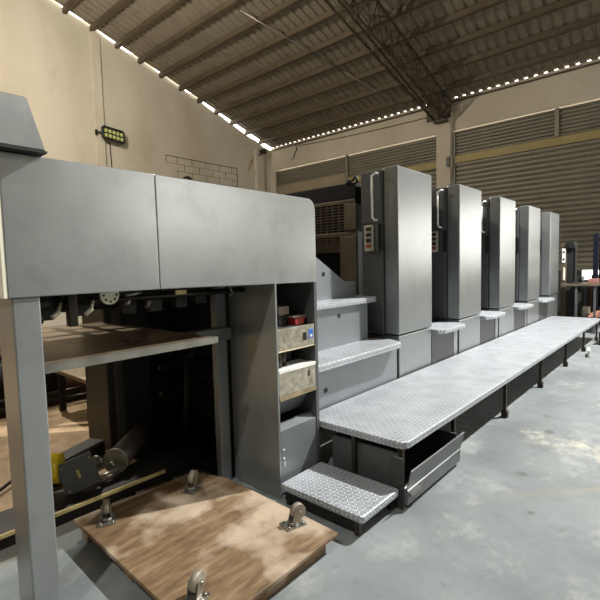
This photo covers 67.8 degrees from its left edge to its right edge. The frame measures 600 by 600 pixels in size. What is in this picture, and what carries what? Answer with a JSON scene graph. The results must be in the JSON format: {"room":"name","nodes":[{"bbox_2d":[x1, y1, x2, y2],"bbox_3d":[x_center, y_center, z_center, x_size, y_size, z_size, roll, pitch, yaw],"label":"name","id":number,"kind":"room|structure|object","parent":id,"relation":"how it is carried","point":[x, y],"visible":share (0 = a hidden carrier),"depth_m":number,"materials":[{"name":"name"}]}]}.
{"room":"print shop","nodes":[
{"label":"print shop","id":0,"kind":"room"},
{"bbox_2d":[0,0,271,327],"bbox_3d":[-8.791,-4.045,10.919,0.180,9.970,23.200,2,6,42],"label":"wall","id":1,"kind":"structure","parent":0,"point":[46,60],"depth_m":13.84,"materials":[{"name":"beige paint"}]},
{"bbox_2d":[62,0,79,13],"bbox_3d":[2.507,-7.923,4.609,24.850,0.148,0.105,2,6,42],"label":"roof beam","id":2,"kind":"structure","parent":1,"relation":"attached to","point":[70,4],"depth_m":12.55,"materials":[{"name":"metal"}]},
{"bbox_2d":[91,31,106,166],"bbox_3d":[-6.072,-3.715,13.793,0.100,8.744,0.200,2,6,42],"label":"trim","id":3,"kind":"structure","parent":1,"relation":"attached to","point":[95,41],"depth_m":13.56,"materials":[{"name":"beige paint"}]},
{"bbox_2d":[95,125,124,144],"bbox_3d":[-5.821,-5.084,13.737,0.874,0.467,0.189,-5,6,-41],"label":"floodlight","id":4,"kind":"object","parent":1,"relation":"attached to","point":[108,133],"visible":1,"depth_m":13.71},
{"bbox_2d":[89,0,131,31],"bbox_3d":[3.017,-7.750,5.192,24.850,0.148,0.105,2,6,42],"label":"roof beam","id":5,"kind":"structure","parent":1,"relation":"attached to","point":[120,4],"depth_m":12.61,"materials":[{"name":"metal"}]},
{"bbox_2d":[114,0,185,48],"bbox_3d":[3.526,-7.579,5.776,24.850,0.148,0.105,2,6,42],"label":"roof beam","id":6,"kind":"structure","parent":1,"relation":"attached to","point":[173,4],"depth_m":12.65,"materials":[{"name":"metal"}]},
{"bbox_2d":[137,0,242,63],"bbox_3d":[4.036,-7.407,6.359,24.850,0.148,0.105,2,6,42],"label":"roof beam","id":7,"kind":"structure","parent":1,"relation":"attached to","point":[227,5],"depth_m":12.64,"materials":[{"name":"metal"}]},
{"bbox_2d":[166,155,237,186],"bbox_3d":[-3.558,-4.556,16.657,0.012,1.164,3.220,2,6,42],"label":"trim","id":8,"kind":"structure","parent":1,"relation":"attached to","point":[166,155],"depth_m":16.72,"materials":[{"name":"beige brick"}]},
{"bbox_2d":[159,0,303,77],"bbox_3d":[4.545,-7.235,6.942,24.850,0.148,0.105,2,6,42],"label":"roof beam","id":9,"kind":"structure","parent":1,"relation":"attached to","point":[286,5],"depth_m":12.62,"materials":[{"name":"metal"}]},
{"bbox_2d":[248,156,254,169],"bbox_3d":[-1.975,-5.642,18.395,0.010,0.690,0.490,2,6,42],"label":"plaster","id":10,"kind":"object","parent":1,"relation":"attached to","point":[252,160],"visible":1,"depth_m":18.33,"materials":[{"name":"beige paint"}]},
{"bbox_2d":[254,149,264,191],"bbox_3d":[-1.631,-3.029,18.807,0.140,6.400,0.400,2,6,42],"label":"column","id":11,"kind":"structure","parent":1,"relation":"attached to","point":[259,160],"depth_m":18.54,"materials":[{"name":"paint"}]},
{"bbox_2d":[259,149,266,155],"bbox_3d":[-1.587,-6.068,18.450,0.210,0.329,0.411,2,6,42],"label":"camera","id":12,"kind":"object","parent":1,"relation":"attached to","point":[262,151],"visible":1,"depth_m":18.43,"materials":[{"name":"black plastic"}]},
{"bbox_2d":[178,0,365,90],"bbox_3d":[5.055,-7.063,7.526,24.850,0.148,0.105,2,6,42],"label":"roof beam","id":13,"kind":"structure","parent":1,"relation":"attached to","point":[329,14],"depth_m":12.69,"materials":[{"name":"metal"}]},
{"bbox_2d":[271,170,277,192],"bbox_3d":[-0.979,-2.722,19.451,0.280,5.660,0.320,2,6,42],"label":"trim","id":14,"kind":"structure","parent":1,"relation":"attached to","point":[273,173],"depth_m":19.15,"materials":[{"name":"paint"}]},
{"bbox_2d":[197,0,435,103],"bbox_3d":[5.565,-6.891,8.109,24.850,0.148,0.105,2,6,42],"label":"beam","id":15,"kind":"structure","parent":1,"relation":"attached to","point":[416,4],"depth_m":12.59,"materials":[{"name":"metal"}]},
{"bbox_2d":[214,0,508,114],"bbox_3d":[6.075,-6.719,8.692,24.850,0.148,0.105,2,6,42],"label":"beam","id":16,"kind":"structure","parent":1,"relation":"attached to","point":[486,4],"depth_m":12.41,"materials":[{"name":"metal"}]},
{"bbox_2d":[230,0,585,124],"bbox_3d":[6.584,-6.547,9.275,24.850,0.148,0.105,2,6,42],"label":"beam","id":17,"kind":"structure","parent":1,"relation":"attached to","point":[561,4],"depth_m":11.87,"materials":[{"name":"metal"}]},
{"bbox_2d":[259,38,599,144],"bbox_3d":[7.604,-6.203,10.442,24.850,0.148,0.105,2,6,42],"label":"beam","id":18,"kind":"structure","parent":1,"relation":"attached to","point":[594,43],"depth_m":13.00,"materials":[{"name":"metal"}]},
{"bbox_2d":[0,323,599,599],"bbox_3d":[0.620,1.403,3.142,25.150,0.200,23.300,2,6,42],"label":"floor","id":19,"kind":"structure","parent":0,"point":[517,517],"depth_m":2.66,"materials":[{"name":"concrete"}]},
{"bbox_2d":[0,480,10,491],"bbox_3d":[-2.056,1.334,3.222,0.246,0.044,1.340,0,5,22],"label":"hose","id":20,"kind":"object","parent":19,"relation":"on","point":[3,487],"visible":0.03,"depth_m":3.18,"materials":[{"name":"black rubber"}]},
{"bbox_2d":[0,360,66,399],"bbox_3d":[-3.142,0.934,6.176,0.770,0.470,4.100,2,6,42],"label":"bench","id":21,"kind":"object","parent":19,"relation":"on","point":[52,386],"visible":0.02,"depth_m":5.59,"materials":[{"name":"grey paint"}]},
{"bbox_2d":[0,385,85,417],"bbox_3d":[-2.704,1.124,5.335,0.240,0.195,2.000,2,6,42],"label":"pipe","id":22,"kind":"object","parent":19,"relation":"on","point":[79,392],"visible":0.18,"depth_m":5.25,"materials":[{"name":"metal"}]},
{"bbox_2d":[45,373,50,386],"bbox_3d":[-3.127,1.013,5.298,0.320,0.444,0.320,2,6,42],"label":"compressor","id":23,"kind":"object","parent":19,"relation":"on","point":[47,376],"visible":0.09,"depth_m":5.28,"materials":[{"name":"black metal"}]},
{"bbox_2d":[55,367,87,416],"bbox_3d":[-2.077,0.986,5.132,0.850,0.470,1.050,2,6,42],"label":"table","id":24,"kind":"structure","parent":19,"relation":"on","point":[78,374],"depth_m":4.97,"materials":[{"name":"beige wood"}]},
{"bbox_2d":[65,377,84,387],"bbox_3d":[-2.779,1.051,5.663,0.360,0.295,0.360,2,6,42],"label":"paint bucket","id":25,"kind":"object","parent":19,"relation":"on","point":[70,383],"visible":0.07,"depth_m":5.50,"materials":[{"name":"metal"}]},
{"bbox_2d":[53,438,104,487],"bbox_3d":[-1.770,1.252,3.416,0.160,0.160,0.620,0,5,18],"label":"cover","id":26,"kind":"object","parent":19,"relation":"on","point":[95,446],"visible":0.29,"depth_m":3.54,"materials":[{"name":"grey metal"}]},
{"bbox_2d":[0,447,198,550],"bbox_3d":[-1.429,1.317,2.964,0.295,0.102,1.630,2,6,42],"label":"beam","id":27,"kind":"structure","parent":19,"relation":"on","point":[174,462],"depth_m":3.02,"materials":[{"name":"black metal"}]},
{"bbox_2d":[51,452,119,494],"bbox_3d":[-1.547,1.143,3.018,0.590,0.282,0.247,-4,5,-29],"label":"motor","id":28,"kind":"object","parent":27,"relation":"on","point":[76,474],"visible":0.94,"depth_m":2.96,"materials":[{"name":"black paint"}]},
{"bbox_2d":[103,417,157,472],"bbox_3d":[-1.327,1.138,3.523,0.182,0.182,0.774,-1,4,1],"label":"roll","id":29,"kind":"object","parent":27,"relation":"on","point":[129,446],"visible":0.89,"depth_m":3.37,"materials":[{"name":"metal"}]},
{"bbox_2d":[133,476,173,495],"bbox_3d":[-1.018,1.320,3.129,0.090,0.050,0.280,2,6,42],"label":"bar","id":30,"kind":"object","parent":19,"relation":"on","point":[166,479],"visible":0.31,"depth_m":3.12,"materials":[{"name":"metal"}]},
{"bbox_2d":[0,151,320,599],"bbox_3d":[-1.301,0.329,3.216,2.130,2.028,1.938,2,6,42],"label":"printing press","id":31,"kind":"object","parent":19,"relation":"on","point":[177,286],"visible":0.97,"depth_m":2.58,"materials":[{"name":"grey paint"}]},
{"bbox_2d":[0,91,46,156],"bbox_3d":[-1.692,-0.680,1.817,1.018,0.207,0.862,2,6,42],"label":"hood","id":32,"kind":"object","parent":31,"relation":"on","point":[19,133],"visible":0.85,"depth_m":1.73,"materials":[{"name":"grey paint"}]},
{"bbox_2d":[277,305,288,325],"bbox_3d":[-0.156,0.111,3.163,0.120,0.138,0.110,2,6,42],"label":"tin box","id":33,"kind":"object","parent":31,"relation":"on","point":[282,311],"visible":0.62,"depth_m":3.12,"materials":[{"name":"grey metal"}]},
{"bbox_2d":[277,322,307,329],"bbox_3d":[-0.170,0.190,3.197,0.360,0.020,0.374,2,6,42],"label":"shelf","id":34,"kind":"object","parent":31,"relation":"attached to","point":[304,326],"depth_m":3.11,"materials":[{"name":"grey paint"}]},
{"bbox_2d":[286,314,306,324],"bbox_3d":[-0.036,0.142,3.194,0.100,0.065,0.150,2,6,42],"label":"storage bin","id":35,"kind":"object","parent":31,"relation":"on","point":[296,319],"visible":0.89,"depth_m":3.17,"materials":[{"name":"red plastic"}]},
{"bbox_2d":[177,462,210,477],"bbox_3d":[-0.780,1.282,3.347,0.156,0.068,0.255,1,5,29],"label":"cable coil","id":36,"kind":"object","parent":19,"relation":"on","point":[207,464],"visible":0.85,"depth_m":3.37,"materials":[{"name":"rubber"}]},
{"bbox_2d":[74,470,337,599],"bbox_3d":[-0.565,1.272,2.530,1.280,0.213,0.935,2,6,42],"label":"wooden dolly","id":37,"kind":"object","parent":19,"relation":"on","point":[195,535],"visible":1,"depth_m":2.40,"materials":[{"name":"brown wood"}]},
{"bbox_2d":[283,174,362,295],"bbox_3d":[1.874,-0.303,7.309,1.504,2.514,8.380,2,6,42],"label":"press","id":38,"kind":"object","parent":19,"relation":"on","point":[338,220],"visible":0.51,"depth_m":4.94,"materials":[{"name":"grey metal"}]},
{"bbox_2d":[315,236,341,252],"bbox_3d":[-0.035,-0.631,5.295,1.298,0.172,0.011,2,6,42],"label":"grille","id":39,"kind":"object","parent":38,"relation":"attached to","point":[330,247],"depth_m":4.99,"materials":[{"name":"brown metal"}]},
{"bbox_2d":[314,203,345,234],"bbox_3d":[-0.019,-0.906,5.254,1.358,0.317,0.011,2,6,42],"label":"grille","id":40,"kind":"object","parent":38,"relation":"attached to","point":[338,218],"depth_m":4.94,"materials":[{"name":"beige metal"}]},
{"bbox_2d":[316,258,400,410],"bbox_3d":[0.270,0.048,4.079,0.800,1.620,1.458,2,6,42],"label":"stair","id":41,"kind":"structure","parent":38,"relation":"attached to","point":[351,364],"depth_m":4.11,"materials":[{"name":"metal"}]},
{"bbox_2d":[281,462,398,536],"bbox_3d":[0.253,1.264,2.879,0.640,0.135,0.420,2,6,42],"label":"step","id":42,"kind":"structure","parent":19,"relation":"on","point":[350,500],"depth_m":2.80,"materials":[{"name":"metal"}]},
{"bbox_2d":[361,165,431,378],"bbox_3d":[0.956,-0.102,4.936,0.680,2.515,0.832,2,6,42],"label":"tower","id":43,"kind":"object","parent":19,"relation":"on","point":[396,206],"visible":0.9,"depth_m":4.60,"materials":[{"name":"grey metal"}]},
{"bbox_2d":[332,429,464,509],"bbox_3d":[0.714,1.121,3.323,0.692,0.330,0.865,2,6,42],"label":"storage bin","id":44,"kind":"object","parent":19,"relation":"on","point":[428,460],"visible":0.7,"depth_m":3.13,"materials":[{"name":"grey metal"}]},
{"bbox_2d":[429,321,464,364],"bbox_3d":[1.585,0.434,5.498,0.710,1.330,0.730,2,6,42],"label":"shelf","id":45,"kind":"object","parent":19,"relation":"on","point":[443,334],"visible":0.42,"depth_m":5.30,"materials":[{"name":"grey metal"}]},
{"bbox_2d":[431,184,480,353],"bbox_3d":[1.970,-0.213,6.076,0.680,2.515,0.832,2,6,42],"label":"tower","id":46,"kind":"object","parent":19,"relation":"on","point":[456,209],"visible":0.77,"depth_m":5.72,"materials":[{"name":"grey metal"}]},
{"bbox_2d":[319,316,599,487],"bbox_3d":[2.910,0.824,6.001,0.850,0.410,7.718,2,6,42],"label":"walkway","id":47,"kind":"object","parent":19,"relation":"on","point":[399,413],"visible":0.8,"depth_m":4.07,"materials":[{"name":"metal"}]},
{"bbox_2d":[479,310,504,344],"bbox_3d":[2.599,0.323,6.638,0.710,1.330,0.730,2,6,42],"label":"shelf","id":48,"kind":"object","parent":19,"relation":"on","point":[488,319],"visible":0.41,"depth_m":6.45,"materials":[{"name":"grey metal"}]},
{"bbox_2d":[481,196,515,337],"bbox_3d":[2.985,-0.325,7.216,0.680,2.515,0.832,2,6,42],"label":"tower","id":49,"kind":"object","parent":19,"relation":"on","point":[497,213],"visible":0.52,"depth_m":6.84,"materials":[{"name":"grey metal"}]},
{"bbox_2d":[513,303,533,330],"bbox_3d":[3.614,0.212,7.777,0.710,1.330,0.730,2,6,42],"label":"shelf","id":50,"kind":"object","parent":19,"relation":"on","point":[520,309],"visible":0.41,"depth_m":7.60,"materials":[{"name":"grey metal"}]},
{"bbox_2d":[515,205,539,325],"bbox_3d":[4.000,-0.436,8.356,0.680,2.515,0.832,2,6,42],"label":"tower","id":51,"kind":"object","parent":19,"relation":"on","point":[527,218],"visible":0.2,"depth_m":7.96,"materials":[{"name":"grey metal"}]},
{"bbox_2d":[537,297,554,320],"bbox_3d":[4.628,0.100,8.917,0.710,1.330,0.730,2,6,42],"label":"shelf","id":52,"kind":"object","parent":19,"relation":"on","point":[543,301],"visible":0.32,"depth_m":8.74,"materials":[{"name":"grey metal"}]},
{"bbox_2d":[539,212,558,316],"bbox_3d":[5.014,-0.547,9.496,0.680,2.515,0.832,2,6,42],"label":"tower","id":53,"kind":"object","parent":19,"relation":"on","point":[549,221],"visible":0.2,"depth_m":9.10,"materials":[{"name":"grey metal"}]},
{"bbox_2d":[560,242,576,316],"bbox_3d":[5.894,-0.299,9.799,0.290,1.930,0.260,2,6,42],"label":"control console","id":54,"kind":"object","parent":19,"relation":"on","point":[569,249],"visible":0.94,"depth_m":9.79,"materials":[{"name":"grey paint"}]},
{"bbox_2d":[566,242,574,247],"bbox_3d":[5.858,-1.191,9.664,0.160,0.130,0.140,2,6,42],"label":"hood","id":55,"kind":"object","parent":54,"relation":"attached to","point":[568,244],"depth_m":9.65,"materials":[{"name":"grey paint"}]},
{"bbox_2d":[560,282,599,333],"bbox_3d":[6.201,0.145,9.797,0.660,1.030,1.100,2,6,42],"label":"desk","id":56,"kind":"object","parent":19,"relation":"on","point":[584,284],"visible":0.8,"depth_m":9.40,"materials":[{"name":"grey paint"}]},
{"bbox_2d":[582,306,589,317],"bbox_3d":[6.419,0.287,10.019,0.120,0.280,0.220,2,6,42],"label":"bundle","id":57,"kind":"object","parent":56,"relation":"on","point":[586,309],"visible":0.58,"depth_m":9.95,"materials":[{"name":"beige paper"}]},
{"bbox_2d":[586,313,599,317],"bbox_3d":[6.309,0.341,9.626,0.303,0.128,0.068,-3,4,-15],"label":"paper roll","id":58,"kind":"object","parent":56,"relation":"on","point":[597,314],"visible":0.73,"depth_m":9.60,"materials":[{"name":"paper"}]},
{"bbox_2d":[588,278,598,282],"bbox_3d":[6.456,-0.425,9.816,0.180,0.090,0.250,2,6,42],"label":"parcel","id":59,"kind":"object","parent":56,"relation":"on","point":[591,280],"visible":1,"depth_m":9.74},
{"bbox_2d":[576,276,583,316],"bbox_3d":[7.094,-0.043,11.400,0.200,1.120,0.400,2,6,42],"label":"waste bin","id":60,"kind":"object","parent":19,"relation":"on","point":[580,298],"visible":0.28,"depth_m":11.23,"materials":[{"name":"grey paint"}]},
{"bbox_2d":[590,274,598,312],"bbox_3d":[7.526,-0.066,11.282,0.250,1.160,0.400,2,6,42],"label":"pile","id":61,"kind":"object","parent":19,"relation":"on","point":[598,274],"visible":0.25,"depth_m":11.20,"materials":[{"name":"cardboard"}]},
{"bbox_2d":[592,233,599,326],"bbox_3d":[7.360,-0.458,10.149,1.070,2.120,0.930,2,6,42],"label":"rack","id":62,"kind":"object","parent":19,"relation":"on","point":[596,246],"visible":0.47,"depth_m":10.11,"materials":[{"name":"metal"}]},
{"bbox_2d":[54,0,599,147],"bbox_3d":[4.486,-7.381,6.679,25.000,3.332,10.975,2,6,42],"label":"ceiling","id":63,"kind":"structure","parent":0,"point":[135,12],"depth_m":12.69,"materials":[{"name":"metal"}]},
{"bbox_2d":[245,14,599,134],"bbox_3d":[7.094,-6.375,9.859,24.850,0.148,0.105,2,6,42],"label":"beam","id":64,"kind":"structure","parent":63,"relation":"attached to","point":[586,22],"depth_m":12.29,"materials":[{"name":"metal"}]},
{"bbox_2d":[271,58,599,170],"bbox_3d":[8.151,-5.648,11.086,24.850,0.968,0.250,2,6,42],"label":"wall","id":65,"kind":"structure","parent":0,"point":[582,85],"depth_m":13.60,"materials":[{"name":"paint"}]},
{"bbox_2d":[276,155,348,194],"bbox_3d":[0.394,-4.934,17.858,3.710,1.040,0.110,2,6,42],"label":"door frame","id":66,"kind":"structure","parent":65,"relation":"attached to","point":[338,179],"depth_m":17.58,"materials":[{"name":"beige metal"}]},
{"bbox_2d":[240,10,411,112],"bbox_3d":[1.060,-6.831,13.104,5.989,1.731,0.040,-4,5,-30],"label":"cable","id":67,"kind":"object","parent":65,"relation":"attached to","point":[240,10],"visible":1,"depth_m":12.84,"materials":[{"name":"metal"}]},
{"bbox_2d":[276,136,435,193],"bbox_3d":[1.804,-3.210,16.860,7.250,4.360,0.180,2,6,42],"label":"door","id":68,"kind":"structure","parent":65,"relation":"in","point":[419,155],"depth_m":15.89,"materials":[{"name":"beige metal"}]},
{"bbox_2d":[298,118,424,145],"bbox_3d":[2.143,-6.083,16.203,5.951,0.218,0.028,2,6,42],"label":"cable","id":69,"kind":"object","parent":65,"relation":"attached to","point":[422,118],"visible":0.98,"depth_m":16.04,"materials":[{"name":"metal"}]},
{"bbox_2d":[270,61,599,151],"bbox_3d":[8.032,-6.011,10.935,24.850,0.050,0.050,2,6,42],"label":"trim","id":70,"kind":"structure","parent":65,"relation":"attached to","point":[598,62],"depth_m":13.47,"materials":[{"name":"metal"}]},
{"bbox_2d":[436,112,454,187],"bbox_3d":[4.684,-2.749,14.301,0.440,6.200,0.480,2,6,42],"label":"pillar","id":71,"kind":"structure","parent":65,"relation":"attached to","point":[444,131],"depth_m":13.97,"materials":[{"name":"paint"}]},
{"bbox_2d":[323,0,451,124],"bbox_3d":[1.179,-6.869,10.319,0.840,3.429,9.561,2,6,42],"label":"roof truss","id":72,"kind":"object","parent":71,"relation":"on","point":[437,111],"visible":1,"depth_m":11.79,"materials":[{"name":"metal"}]},
{"bbox_2d":[446,157,449,166],"bbox_3d":[4.600,-4.289,13.863,0.100,0.300,0.060,2,6,42],"label":"junction box","id":73,"kind":"object","parent":65,"relation":"attached to","point":[447,158],"visible":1,"depth_m":13.84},
{"bbox_2d":[554,108,559,136],"bbox_3d":[6.943,-4.789,12.064,0.100,0.750,0.080,2,6,42],"label":"door frame","id":74,"kind":"structure","parent":65,"relation":"attached to","point":[557,110],"depth_m":12.03,"materials":[{"name":"beige metal"}]},
{"bbox_2d":[556,270,590,315],"bbox_3d":[3.974,-0.353,15.368,12.650,1.300,0.180,2,6,42],"label":"wall","id":75,"kind":"structure","parent":0,"point":[579,272],"depth_m":12.34,"materials":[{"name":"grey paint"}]},
{"bbox_2d":[453,100,599,269],"bbox_3d":[6.715,-3.006,12.508,4.920,4.360,0.180,2,6,42],"label":"door","id":76,"kind":"structure","parent":75,"relation":"in","point":[521,160],"depth_m":12.33,"materials":[{"name":"beige metal"}]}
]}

